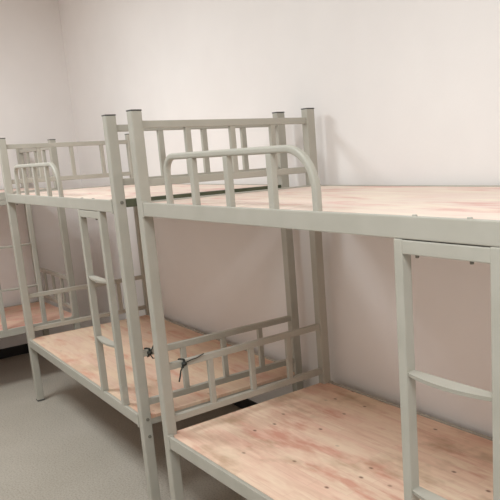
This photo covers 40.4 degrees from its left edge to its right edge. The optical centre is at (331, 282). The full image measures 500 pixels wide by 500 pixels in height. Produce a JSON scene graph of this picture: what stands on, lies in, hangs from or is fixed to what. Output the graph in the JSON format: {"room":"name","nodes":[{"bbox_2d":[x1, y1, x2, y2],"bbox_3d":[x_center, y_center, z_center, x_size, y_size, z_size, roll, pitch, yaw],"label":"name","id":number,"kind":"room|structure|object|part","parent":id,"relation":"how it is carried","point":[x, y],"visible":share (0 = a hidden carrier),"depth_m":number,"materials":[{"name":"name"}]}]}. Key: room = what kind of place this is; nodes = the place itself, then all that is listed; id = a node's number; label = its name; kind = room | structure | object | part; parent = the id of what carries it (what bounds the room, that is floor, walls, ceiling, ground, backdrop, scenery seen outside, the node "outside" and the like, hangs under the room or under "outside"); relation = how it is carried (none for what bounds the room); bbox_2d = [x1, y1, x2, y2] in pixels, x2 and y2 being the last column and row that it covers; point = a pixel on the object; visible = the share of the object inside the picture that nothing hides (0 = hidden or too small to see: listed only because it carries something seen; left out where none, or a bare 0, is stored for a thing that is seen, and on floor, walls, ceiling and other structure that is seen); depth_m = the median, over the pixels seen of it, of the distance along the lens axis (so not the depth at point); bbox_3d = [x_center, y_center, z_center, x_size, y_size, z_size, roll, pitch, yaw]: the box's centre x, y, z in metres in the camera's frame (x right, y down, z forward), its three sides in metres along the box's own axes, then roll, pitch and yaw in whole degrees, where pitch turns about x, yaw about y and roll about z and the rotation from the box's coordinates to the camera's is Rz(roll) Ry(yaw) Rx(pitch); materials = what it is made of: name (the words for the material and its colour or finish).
{"room":"dormitory","nodes":[
{"label":"dormitory","id":0,"kind":"room"},
{"bbox_2d":[0,0,92,348],"bbox_3d":[-3.932,-0.670,4.775,4.233,3.120,0.120,-12,14,-38],"label":"wall","id":1,"kind":"structure","parent":0,"point":[35,100],"depth_m":5.77,"materials":[{"name":"paint"}]},
{"bbox_2d":[0,343,28,358],"bbox_3d":[-3.806,0.824,5.017,4.222,0.085,0.010,-12,14,-38],"label":"baseboard","id":2,"kind":"structure","parent":1,"relation":"attached to","point":[20,349],"depth_m":5.85,"materials":[{"name":"black tile"}]},
{"bbox_2d":[0,353,246,499],"bbox_3d":[-1.184,1.351,2.047,4.620,0.100,8.240,-12,14,-38],"label":"floor","id":3,"kind":"structure","parent":0,"point":[70,444],"depth_m":3.90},
{"bbox_2d":[0,139,80,337],"bbox_3d":[-3.055,-0.068,4.873,2.007,1.800,0.919,-12,14,-38],"label":"bunk bed","id":4,"kind":"object","parent":3,"relation":"on","point":[12,323],"visible":0.56,"depth_m":5.15,"materials":[{"name":"paint"}]},
{"bbox_3d":[-2.812,-0.523,4.448,1.915,0.062,0.048,-12,14,-38],"label":"rail","id":5,"kind":"part","parent":4,"relation":"part of","materials":[{"name":"metal"}]},
{"bbox_3d":[-2.582,-0.283,5.810,0.045,1.789,0.045,-12,14,-38],"label":"post","id":6,"kind":"part","parent":4,"relation":"part of","materials":[{"name":"metal"}]},
{"bbox_3d":[-2.350,-0.948,5.342,0.025,0.256,0.819,-12,14,-38],"label":"headboard","id":7,"kind":"part","parent":4,"relation":"part of","materials":[{"name":"paint"}]},
{"bbox_3d":[-2.754,0.447,4.641,1.915,0.062,0.048,-12,14,-38],"label":"rail","id":8,"kind":"part","parent":4,"relation":"part of","materials":[{"name":"metal"}]},
{"bbox_3d":[-2.291,0.033,5.537,0.025,0.261,0.819,-12,14,-38],"label":"headboard","id":9,"kind":"part","parent":4,"relation":"part of","materials":[{"name":"paint"}]},
{"bbox_3d":[-2.032,-0.186,5.157,0.045,1.789,0.045,-12,14,-38],"label":"post","id":10,"kind":"part","parent":4,"relation":"part of","materials":[{"name":"metal"}]},
{"bbox_2d":[0,112,303,499],"bbox_3d":[-1.157,-0.014,4.019,0.919,1.800,2.016,-12,14,-37],"label":"bunk bed","id":11,"kind":"object","parent":3,"relation":"on","point":[110,359],"depth_m":3.48,"materials":[{"name":"paint"}]},
{"bbox_3d":[-2.099,-0.060,4.532,0.045,1.789,0.045,-12,14,-37],"label":"post","id":12,"kind":"part","parent":11,"relation":"part of","materials":[{"name":"metal"}]},
{"bbox_3d":[-1.700,-0.589,3.853,0.023,0.192,0.905,-12,14,-37],"label":"guard rail","id":13,"kind":"part","parent":11,"relation":"part of","materials":[{"name":"metal"}]},
{"bbox_3d":[-1.526,-0.447,3.668,0.048,0.062,1.915,-12,14,-37],"label":"rail","id":14,"kind":"part","parent":11,"relation":"part of","materials":[{"name":"metal"}]},
{"bbox_3d":[-1.804,-0.845,4.646,0.819,0.256,0.025,-12,14,-37],"label":"headboard","id":15,"kind":"part","parent":11,"relation":"part of","materials":[{"name":"paint"}]},
{"bbox_3d":[-1.468,0.523,3.861,0.048,0.062,1.915,-12,14,-37],"label":"rail","id":16,"kind":"part","parent":11,"relation":"part of","materials":[{"name":"metal"}]},
{"bbox_3d":[-1.745,0.137,4.841,0.819,0.261,0.025,-12,14,-37],"label":"headboard","id":17,"kind":"part","parent":11,"relation":"part of","materials":[{"name":"paint"}]},
{"bbox_3d":[-0.891,0.171,3.006,0.045,1.789,0.045,-12,14,-37],"label":"post","id":18,"kind":"part","parent":11,"relation":"part of","materials":[{"name":"metal"}]},
{"bbox_3d":[-1.424,-0.202,5.045,0.045,1.789,0.045,-12,14,-37],"label":"post","id":19,"kind":"part","parent":11,"relation":"part of","materials":[{"name":"metal"}]},
{"bbox_3d":[-0.820,0.312,3.075,0.073,0.067,0.052,-12,14,-37],"label":"tied strip","id":20,"kind":"part","parent":11,"relation":"part of","materials":[{"name":"black plastic"}]},
{"bbox_3d":[-0.596,-0.614,3.121,0.819,0.256,0.025,-12,14,-37],"label":"headboard","id":21,"kind":"part","parent":11,"relation":"part of","materials":[{"name":"paint"}]},
{"bbox_3d":[-0.537,0.367,3.316,0.819,0.261,0.025,-12,14,-37],"label":"headboard","id":22,"kind":"part","parent":11,"relation":"part of","materials":[{"name":"paint"}]},
{"bbox_3d":[-0.790,0.380,4.376,0.048,0.062,1.915,-12,14,-37],"label":"rail","id":23,"kind":"part","parent":11,"relation":"part of","materials":[{"name":"metal"}]},
{"bbox_3d":[-0.848,-0.590,4.183,0.048,0.062,1.915,-12,14,-37],"label":"rail","id":24,"kind":"part","parent":11,"relation":"part of","materials":[{"name":"metal"}]},
{"bbox_3d":[-0.215,0.028,3.519,0.045,1.789,0.045,-12,14,-37],"label":"post","id":25,"kind":"part","parent":11,"relation":"part of","materials":[{"name":"metal"}]},
{"bbox_2d":[126,108,499,499],"bbox_3d":[0.232,0.244,2.312,0.919,1.800,2.007,-12,14,-38],"label":"bunk bed","id":26,"kind":"object","parent":3,"relation":"on","point":[327,439],"depth_m":2.51,"materials":[{"name":"paint"}]},
{"bbox_3d":[-0.721,0.205,2.792,0.045,1.789,0.045,-12,14,-38],"label":"post","id":27,"kind":"part","parent":26,"relation":"part of","materials":[{"name":"metal"}]},
{"bbox_3d":[-0.615,0.361,2.890,0.135,0.093,0.060,-12,14,-38],"label":"tied strip","id":28,"kind":"part","parent":26,"relation":"part of","materials":[{"name":"black plastic"}]},
{"bbox_3d":[-0.068,0.783,2.139,0.048,0.062,1.915,-12,14,-38],"label":"rail","id":29,"kind":"part","parent":26,"relation":"part of","materials":[{"name":"metal"}]},
{"bbox_3d":[-0.434,-0.582,2.917,0.819,0.256,0.025,-12,14,-38],"label":"headboard","id":30,"kind":"part","parent":26,"relation":"part of","materials":[{"name":"paint"}]},
{"bbox_3d":[-0.326,-0.332,2.151,0.023,0.192,0.905,-12,14,-38],"label":"guard rail","id":31,"kind":"part","parent":26,"relation":"part of","materials":[{"name":"metal"}]},
{"bbox_3d":[-0.376,0.400,3.112,0.819,0.261,0.025,-12,14,-38],"label":"headboard","id":32,"kind":"part","parent":26,"relation":"part of","materials":[{"name":"paint"}]},
{"bbox_3d":[-0.062,0.060,3.325,0.045,1.789,0.045,-12,14,-38],"label":"post","id":33,"kind":"part","parent":26,"relation":"part of","materials":[{"name":"metal"}]},
{"bbox_3d":[-0.126,-0.187,1.947,0.048,0.062,1.915,-12,14,-38],"label":"rail","id":34,"kind":"part","parent":26,"relation":"part of","materials":[{"name":"metal"}]},
{"bbox_3d":[0.536,-0.333,2.482,0.048,0.062,1.915,-12,14,-38],"label":"rail","id":35,"kind":"part","parent":26,"relation":"part of","materials":[{"name":"metal"}]},
{"bbox_3d":[0.594,0.637,2.674,0.048,0.062,1.915,-12,14,-38],"label":"rail","id":36,"kind":"part","parent":26,"relation":"part of","materials":[{"name":"metal"}]},
{"bbox_2d":[58,0,499,437],"bbox_3d":[0.254,-0.563,2.973,0.120,3.120,8.246,-12,14,-37],"label":"wall","id":37,"kind":"structure","parent":0,"point":[400,92],"depth_m":3.28,"materials":[{"name":"paint"}]},
{"bbox_2d":[232,398,257,408],"bbox_3d":[0.293,0.934,3.228,0.010,0.085,8.003,-12,14,-37],"label":"baseboard","id":38,"kind":"structure","parent":37,"relation":"attached to","point":[245,403],"depth_m":4.28,"materials":[{"name":"black tile"}]}
]}

